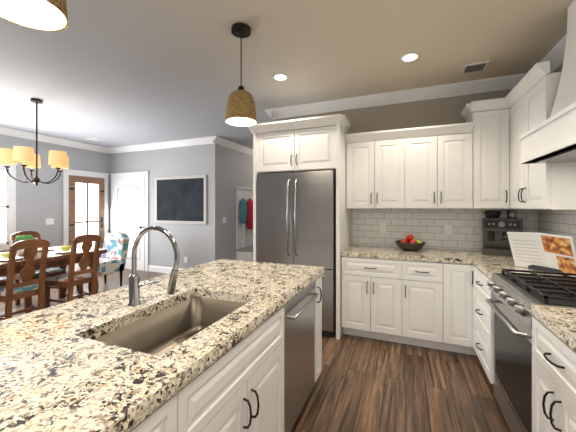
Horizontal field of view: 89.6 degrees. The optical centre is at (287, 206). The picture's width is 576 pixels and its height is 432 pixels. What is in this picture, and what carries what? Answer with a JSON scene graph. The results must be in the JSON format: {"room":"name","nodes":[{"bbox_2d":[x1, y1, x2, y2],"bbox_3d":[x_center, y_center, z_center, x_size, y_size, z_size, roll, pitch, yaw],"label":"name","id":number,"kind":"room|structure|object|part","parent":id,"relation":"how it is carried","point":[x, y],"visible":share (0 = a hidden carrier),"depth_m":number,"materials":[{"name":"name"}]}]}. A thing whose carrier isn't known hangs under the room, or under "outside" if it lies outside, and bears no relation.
{"room":"kitchen","nodes":[
{"label":"kitchen","id":0,"kind":"room"},
{"bbox_2d":[0,134,109,277],"bbox_3d":[-5.720,0.020,3.034,0.140,2.740,8.340,0,0,22],"label":"wall","id":1,"kind":"structure","parent":0,"point":[38,205],"depth_m":5.54,"materials":[{"name":"paint"}]},
{"bbox_2d":[0,164,15,250],"bbox_3d":[-5.031,-0.018,4.481,0.045,1.505,1.370,0,0,22],"label":"window","id":2,"kind":"structure","parent":1,"relation":"in","point":[7,205],"depth_m":4.99,"materials":[{"name":"white"}]},
{"bbox_2d":[46,218,53,224],"bbox_3d":[-4.598,0.280,5.600,0.009,0.120,0.140,0,0,22],"label":"switch plate","id":3,"kind":"object","parent":1,"relation":"attached to","point":[49,221],"depth_m":5.59,"materials":[{"name":"white plastic"}]},
{"bbox_2d":[0,126,107,152],"bbox_3d":[-5.632,-1.292,2.923,0.105,0.115,8.200,0,0,22],"label":"crown molding","id":4,"kind":"structure","parent":1,"relation":"attached to","point":[3,130],"depth_m":5.56,"materials":[{"name":"white wood"}]},
{"bbox_2d":[110,144,208,268],"bbox_3d":[-2.886,0.020,6.311,2.940,2.740,0.140,0,0,22],"label":"wall","id":5,"kind":"structure","parent":0,"point":[192,240],"depth_m":6.05,"materials":[{"name":"paint"}]},
{"bbox_2d":[63,169,148,272],"bbox_3d":[-3.765,0.310,6.046,1.221,2.160,1.001,0,0,22],"label":"door frame","id":6,"kind":"structure","parent":5,"relation":"attached to","point":[85,202],"depth_m":6.36,"materials":[{"name":"white wood"}]},
{"bbox_3d":[-3.567,0.310,6.454,1.160,2.160,0.096,0,0,22],"label":"door trim white","id":7,"kind":"part","parent":6,"relation":"part of","materials":[{"name":"white wood"}]},
{"bbox_2d":[108,136,215,153],"bbox_3d":[-2.747,-1.292,6.122,2.820,0.115,0.105,0,0,22],"label":"crown molding","id":8,"kind":"structure","parent":5,"relation":"attached to","point":[206,140],"depth_m":6.05,"materials":[{"name":"white wood"}]},
{"bbox_2d":[148,265,182,273],"bbox_3d":[-2.213,1.327,5.954,1.736,0.125,0.016,0,0,22],"label":"baseboard","id":9,"kind":"structure","parent":5,"relation":"attached to","point":[159,269],"depth_m":6.14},
{"bbox_2d":[155,175,206,223],"bbox_3d":[-2.219,-0.145,5.946,1.330,0.970,0.028,0,0,22],"label":"chalkboard","id":10,"kind":"object","parent":5,"relation":"attached to","point":[180,199],"visible":0.92,"depth_m":5.93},
{"bbox_2d":[209,144,252,261],"bbox_3d":[-0.866,0.020,7.199,0.140,2.740,3.300,0,0,22],"label":"wall","id":11,"kind":"structure","parent":0,"point":[230,170],"depth_m":5.94,"materials":[{"name":"paint"}]},
{"bbox_2d":[212,136,252,155],"bbox_3d":[-0.772,-1.292,7.104,0.105,0.115,3.405,0,0,22],"label":"crown molding","id":12,"kind":"structure","parent":11,"relation":"attached to","point":[220,141],"depth_m":6.06,"materials":[{"name":"white wood"}]},
{"bbox_2d":[0,269,510,431],"bbox_3d":[-1.568,1.415,3.060,8.000,0.050,11.900,0,0,22],"label":"floor","id":13,"kind":"structure","parent":0,"point":[363,384],"depth_m":2.21,"materials":[{"name":"brown wood"}]},
{"bbox_2d":[0,277,6,286],"bbox_3d":[-3.918,0.875,3.654,0.513,1.030,0.464,0,0,22],"label":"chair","id":14,"kind":"object","parent":13,"relation":"on","point":[2,281],"visible":0.04,"depth_m":3.70,"materials":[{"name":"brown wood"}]},
{"bbox_2d":[0,239,49,319],"bbox_3d":[-3.081,0.875,3.316,0.513,1.030,0.464,0,0,22],"label":"chair","id":15,"kind":"object","parent":13,"relation":"on","point":[27,288],"visible":0.96,"depth_m":3.24,"materials":[{"name":"brown wood"}]},
{"bbox_2d":[10,231,63,308],"bbox_3d":[-3.686,0.875,4.229,0.513,1.030,0.464,0,0,22],"label":"chair","id":16,"kind":"object","parent":13,"relation":"on","point":[50,272],"visible":0.27,"depth_m":4.23,"materials":[{"name":"brown wood"}]},
{"bbox_2d":[0,246,106,296],"bbox_3d":[-3.535,1.004,3.397,1.000,0.772,2.250,0,0,22],"label":"dining table","id":17,"kind":"object","parent":13,"relation":"on","point":[60,260],"visible":0.44,"depth_m":3.75,"materials":[{"name":"brown wood"}]},
{"bbox_2d":[0,250,23,260],"bbox_3d":[-3.268,0.578,3.391,0.267,0.079,0.267,0,0,13],"label":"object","id":18,"kind":"object","parent":17,"relation":"on","point":[5,256],"depth_m":3.41,"materials":[{"name":"white"}]},
{"bbox_2d":[15,235,32,249],"bbox_3d":[-3.394,0.487,3.743,0.184,0.260,0.186,0,0,43],"label":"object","id":19,"kind":"object","parent":17,"relation":"on","point":[21,237],"depth_m":3.67,"materials":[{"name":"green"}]},
{"bbox_2d":[48,246,77,252],"bbox_3d":[-3.035,0.578,3.966,0.267,0.079,0.267,0,0,13],"label":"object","id":20,"kind":"object","parent":17,"relation":"on","point":[64,249],"depth_m":3.95,"materials":[{"name":"white"}]},
{"bbox_2d":[44,234,101,307],"bbox_3d":[-2.849,0.875,3.890,0.513,1.030,0.464,0,0,22],"label":"chair","id":21,"kind":"object","parent":13,"relation":"on","point":[70,279],"visible":0.92,"depth_m":3.79,"materials":[{"name":"brown wood"}]},
{"bbox_2d":[74,232,128,290],"bbox_3d":[-3.212,0.925,5.024,0.500,0.930,0.650,0,0,22],"label":"floral armchair","id":22,"kind":"object","parent":13,"relation":"on","point":[112,259],"visible":0.71,"depth_m":5.13,"materials":[{"name":"multicoloured fabric"}]},
{"bbox_2d":[120,274,321,431],"bbox_3d":[-0.693,0.956,1.114,0.997,0.868,2.908,0,0,22],"label":"kitchen island","id":23,"kind":"object","parent":13,"relation":"on","point":[263,381],"depth_m":1.29,"materials":[{"name":"white wood"}]},
{"bbox_2d":[0,259,323,431],"bbox_3d":[-0.718,0.498,1.107,0.970,0.047,2.955,0,0,22],"label":"island countertop","id":24,"kind":"structure","parent":23,"relation":"on","point":[55,376],"depth_m":0.95,"materials":[{"name":"beige stone"}]},
{"bbox_2d":[124,226,179,305],"bbox_3d":[-0.627,0.281,1.388,0.308,0.387,0.105,0,0,22],"label":"faucet","id":25,"kind":"object","parent":24,"relation":"on","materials":[{"name":"silver metal"}]},
{"bbox_2d":[92,294,243,353],"bbox_3d":[-0.477,0.613,1.309,0.439,0.207,0.694,0,0,22],"label":"sink","id":26,"kind":"object","parent":24,"relation":"in","point":[156,331],"depth_m":1.51,"materials":[{"name":"silver metal"}]},
{"bbox_2d":[236,186,252,260],"bbox_3d":[-0.672,0.470,6.948,0.400,1.840,1.520,0,0,22],"label":"coat rack","id":27,"kind":"object","parent":13,"relation":"on","point":[244,223],"visible":0.5,"depth_m":6.47,"materials":[{"name":"grey"}]},
{"bbox_2d":[257,170,335,337],"bbox_3d":[0.171,0.500,3.500,0.905,1.780,0.741,0,0,22],"label":"fridge","id":28,"kind":"object","parent":13,"relation":"on","point":[296,218],"visible":0.69,"depth_m":3.17,"materials":[{"name":"silver metal"}]},
{"bbox_2d":[342,256,408,343],"bbox_3d":[0.991,0.957,3.254,0.660,0.868,0.632,0,0,22],"label":"base cabinet","id":29,"kind":"object","parent":13,"relation":"on","point":[375,289],"depth_m":2.96,"materials":[{"name":"white wood"}]},
{"bbox_2d":[341,244,513,263],"bbox_3d":[1.563,0.498,3.024,1.900,0.048,0.638,0,0,22],"label":"countertop","id":30,"kind":"structure","parent":29,"relation":"on","point":[462,256],"depth_m":2.96,"materials":[{"name":"beige stone"}]},
{"bbox_2d":[395,234,425,250],"bbox_3d":[1.339,0.387,3.180,0.310,0.175,0.310,0,0,22],"label":"fruit bowl","id":31,"kind":"object","parent":30,"relation":"on","point":[409,243],"visible":1,"depth_m":3.10,"materials":[{"name":"brown wood"}]},
{"bbox_2d":[482,210,522,256],"bbox_3d":[2.146,0.252,2.901,0.382,0.445,0.385,0,0,22],"label":"espresso machine","id":32,"kind":"object","parent":30,"relation":"on","point":[495,228],"visible":0.83,"depth_m":2.88,"materials":[{"name":"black metal"}]},
{"bbox_2d":[409,260,452,351],"bbox_3d":[1.409,0.957,3.085,0.481,0.868,0.632,0,0,22],"label":"base cabinet","id":33,"kind":"object","parent":13,"relation":"on","point":[433,298],"depth_m":2.77,"materials":[{"name":"white wood"}]},
{"bbox_2d":[453,260,464,353],"bbox_3d":[1.669,0.957,2.980,0.322,0.868,0.632,0,0,22],"label":"base cabinet","id":34,"kind":"object","parent":13,"relation":"on","point":[458,269],"depth_m":2.68,"materials":[{"name":"white wood"}]},
{"bbox_2d":[465,264,562,383],"bbox_3d":[1.852,0.957,2.263,0.671,0.868,0.617,0,0,22],"label":"base cabinet","id":35,"kind":"object","parent":13,"relation":"on","point":[479,316],"depth_m":2.41,"materials":[{"name":"white wood"}]},
{"bbox_2d":[473,260,572,276],"bbox_3d":[1.891,0.498,2.230,0.696,0.048,0.585,0,0,22],"label":"countertop","id":36,"kind":"structure","parent":35,"relation":"on","point":[490,267],"depth_m":2.32,"materials":[{"name":"beige stone"}]},
{"bbox_2d":[507,232,575,276],"bbox_3d":[1.907,0.331,2.127,0.245,0.286,0.426,0,0,-15],"label":"cookbook stand","id":37,"kind":"object","parent":36,"relation":"on","point":[544,252],"visible":0.98,"depth_m":2.11,"materials":[{"name":"white paper"}]},
{"bbox_2d":[485,269,575,431],"bbox_3d":[1.623,0.897,1.631,0.743,0.925,0.720,0,0,22],"label":"range","id":38,"kind":"object","parent":13,"relation":"on","point":[516,295],"visible":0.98,"depth_m":1.68,"materials":[{"name":"silver metal"}]},
{"bbox_2d":[531,312,575,431],"bbox_3d":[1.385,0.957,1.057,0.633,0.868,0.516,0,0,22],"label":"base cabinet","id":39,"kind":"object","parent":13,"relation":"on","point":[553,357],"depth_m":1.21,"materials":[{"name":"white wood"}]},
{"bbox_2d":[531,304,575,347],"bbox_3d":[1.030,0.498,0.100,0.696,0.048,2.556,0,0,22],"label":"countertop","id":40,"kind":"structure","parent":39,"relation":"on","point":[562,321],"depth_m":1.24,"materials":[{"name":"beige stone"}]},
{"bbox_2d":[0,0,573,149],"bbox_3d":[-1.568,-1.375,3.060,8.000,0.050,11.900,0,0,22],"label":"ceiling","id":41,"kind":"structure","parent":0,"point":[115,73],"depth_m":2.60,"materials":[{"name":"paint"}]},
{"bbox_2d":[0,98,68,185],"bbox_3d":[-3.157,-0.806,3.673,0.713,1.082,0.690,0,0,22],"label":"chandelier","id":42,"kind":"object","parent":41,"relation":"hanging from","point":[27,157],"visible":1,"depth_m":3.56,"materials":[{"name":"yellow fabric"}]},
{"bbox_2d":[0,0,68,31],"bbox_3d":[-0.860,-0.994,0.941,0.238,0.707,0.238,0,0,22],"label":"pendant light","id":43,"kind":"object","parent":41,"relation":"hanging from","point":[47,15],"visible":1,"depth_m":1.03,"materials":[{"name":"brown wicker"}]},
{"bbox_2d":[87,137,103,140],"bbox_3d":[-3.824,-1.341,5.751,0.300,0.015,0.160,0,0,22],"label":"ceiling vent","id":44,"kind":"object","parent":41,"relation":"in","point":[93,139],"depth_m":5.73,"materials":[{"name":"silver metal"}]},
{"bbox_2d":[225,23,256,126],"bbox_3d":[-0.354,-0.994,2.192,0.238,0.707,0.238,0,0,22],"label":"pendant light","id":45,"kind":"object","parent":41,"relation":"hanging from","point":[240,110],"visible":1,"depth_m":2.13,"materials":[{"name":"brown wicker"}]},
{"bbox_2d":[272,73,288,80],"bbox_3d":[-0.079,-1.346,3.009,0.168,0.006,0.168,0,0,13],"label":"recessed light","id":46,"kind":"object","parent":41,"relation":"in","point":[279,76],"depth_m":3.01,"materials":[{"name":"white"}]},
{"bbox_2d":[400,52,419,61],"bbox_3d":[1.097,-1.346,2.609,0.168,0.006,0.168,0,0,13],"label":"recessed light","id":47,"kind":"object","parent":41,"relation":"in","point":[410,57],"depth_m":2.60,"materials":[{"name":"white"}]},
{"bbox_2d":[461,60,489,73],"bbox_3d":[1.796,-1.341,2.790,0.200,0.015,0.180,0,0,22],"label":"ceiling vent","id":48,"kind":"object","parent":41,"relation":"in","point":[475,67],"depth_m":2.77,"materials":[{"name":"silver metal"}]},
{"bbox_2d":[275,90,510,142],"bbox_3d":[1.283,0.020,3.562,3.110,2.740,0.140,0,0,22],"label":"wall","id":49,"kind":"structure","parent":0,"point":[441,111],"depth_m":3.42,"materials":[{"name":"paint"}]},
{"bbox_2d":[265,109,271,117],"bbox_3d":[0.550,-1.292,6.038,0.105,0.115,4.392,0,0,22],"label":"crown molding","id":50,"kind":"structure","parent":49,"relation":"attached to","point":[269,111],"depth_m":3.99,"materials":[{"name":"white wood"}]},
{"bbox_2d":[256,129,299,173],"bbox_3d":[0.005,-0.640,3.639,0.536,0.460,0.668,0,0,22],"label":"upper cabinet","id":51,"kind":"object","parent":49,"relation":"attached to","point":[276,152],"depth_m":3.33,"materials":[{"name":"white wood"}]},
{"bbox_2d":[300,125,343,176],"bbox_3d":[0.390,-0.640,3.483,0.537,0.460,0.668,0,0,22],"label":"upper cabinet","id":52,"kind":"object","parent":49,"relation":"attached to","point":[321,148],"depth_m":3.14,"materials":[{"name":"white wood"}]},
{"bbox_2d":[344,131,379,208],"bbox_3d":[0.912,-0.405,3.440,0.373,0.846,0.358,0,0,22],"label":"upper cabinet","id":53,"kind":"object","parent":49,"relation":"attached to","point":[361,158],"depth_m":3.28,"materials":[{"name":"white wood"}]},
{"bbox_2d":[380,129,411,208],"bbox_3d":[1.173,-0.405,3.334,0.433,0.846,0.358,0,0,22],"label":"upper cabinet","id":54,"kind":"object","parent":49,"relation":"attached to","point":[395,154],"depth_m":3.14,"materials":[{"name":"white wood"}]},
{"bbox_2d":[272,73,526,119],"bbox_3d":[1.125,-1.292,3.493,2.850,0.115,0.105,0,0,22],"label":"crown molding","id":55,"kind":"structure","parent":49,"relation":"attached to","point":[502,83],"depth_m":3.38,"materials":[{"name":"white wood"}]},
{"bbox_2d":[412,125,443,208],"bbox_3d":[1.463,-0.405,3.217,0.433,0.846,0.358,0,0,22],"label":"upper cabinet","id":56,"kind":"object","parent":49,"relation":"attached to","point":[427,152],"depth_m":3.03,"materials":[{"name":"white wood"}]},
{"bbox_2d":[351,209,537,250],"bbox_3d":[1.677,0.246,3.320,1.891,0.456,0.011,0,0,22],"label":"tile","id":57,"kind":"structure","parent":49,"relation":"attached to","point":[427,226],"depth_m":3.33,"materials":[{"name":"white tile"}]},
{"bbox_2d":[380,223,385,232],"bbox_3d":[1.153,0.253,3.522,0.070,0.115,0.006,0,0,22],"label":"outlet","id":58,"kind":"object","parent":57,"relation":"attached to","point":[382,225],"depth_m":3.52,"materials":[{"name":"white plastic"}]},
{"bbox_2d":[445,224,451,234],"bbox_3d":[1.802,0.253,3.260,0.070,0.115,0.006,0,0,22],"label":"outlet","id":59,"kind":"object","parent":57,"relation":"attached to","point":[448,229],"depth_m":3.26,"materials":[{"name":"white plastic"}]},
{"bbox_2d":[444,123,463,208],"bbox_3d":[1.725,-0.405,3.112,0.372,0.846,0.358,0,0,22],"label":"upper cabinet","id":60,"kind":"object","parent":49,"relation":"attached to","point":[453,144],"depth_m":2.93,"materials":[{"name":"white wood"}]},
{"bbox_2d":[460,98,499,208],"bbox_3d":[2.014,-0.505,2.971,0.390,1.046,0.402,0,0,22],"label":"upper cabinet","id":61,"kind":"object","parent":49,"relation":"attached to","point":[477,165],"depth_m":2.83,"materials":[{"name":"white wood"}]},
{"bbox_2d":[541,34,566,73],"bbox_3d":[1.168,-1.292,-0.357,0.105,0.115,7.213,0,0,22],"label":"crown molding","id":62,"kind":"structure","parent":49,"relation":"attached to","point":[554,56],"depth_m":2.49,"materials":[{"name":"white wood"}]},
{"bbox_2d":[500,77,523,208],"bbox_3d":[2.162,-0.505,2.512,0.408,1.046,0.452,0,0,22],"label":"upper cabinet","id":63,"kind":"object","parent":0,"relation":"attached to","point":[511,106],"depth_m":2.69,"materials":[{"name":"white wood"}]},
{"bbox_2d":[524,61,575,209],"bbox_3d":[2.067,-0.505,2.193,0.346,1.046,0.455,0,0,22],"label":"upper cabinet","id":64,"kind":"object","parent":0,"relation":"attached to","point":[549,186],"depth_m":2.07,"materials":[{"name":"white wood"}]},
{"bbox_3d":[1.309,0.020,-0.338,0.140,2.740,7.353,0,0,22],"label":"wall","id":65,"kind":"structure","parent":0,"visible":0},
{"bbox_2d":[519,0,575,163],"bbox_3d":[1.730,-0.823,1.571,0.504,1.046,0.934,0,0,22],"label":"range hood","id":66,"kind":"object","parent":65,"relation":"attached to","point":[552,139],"visible":1,"depth_m":1.81,"materials":[{"name":"white wood"}]},
{"bbox_2d":[538,209,575,250],"bbox_3d":[1.715,0.072,0.871,0.011,0.804,4.500,0,0,22],"label":"tile","id":67,"kind":"structure","parent":65,"relation":"attached to","point":[558,222],"depth_m":2.57,"materials":[{"name":"white tile"}]}
]}

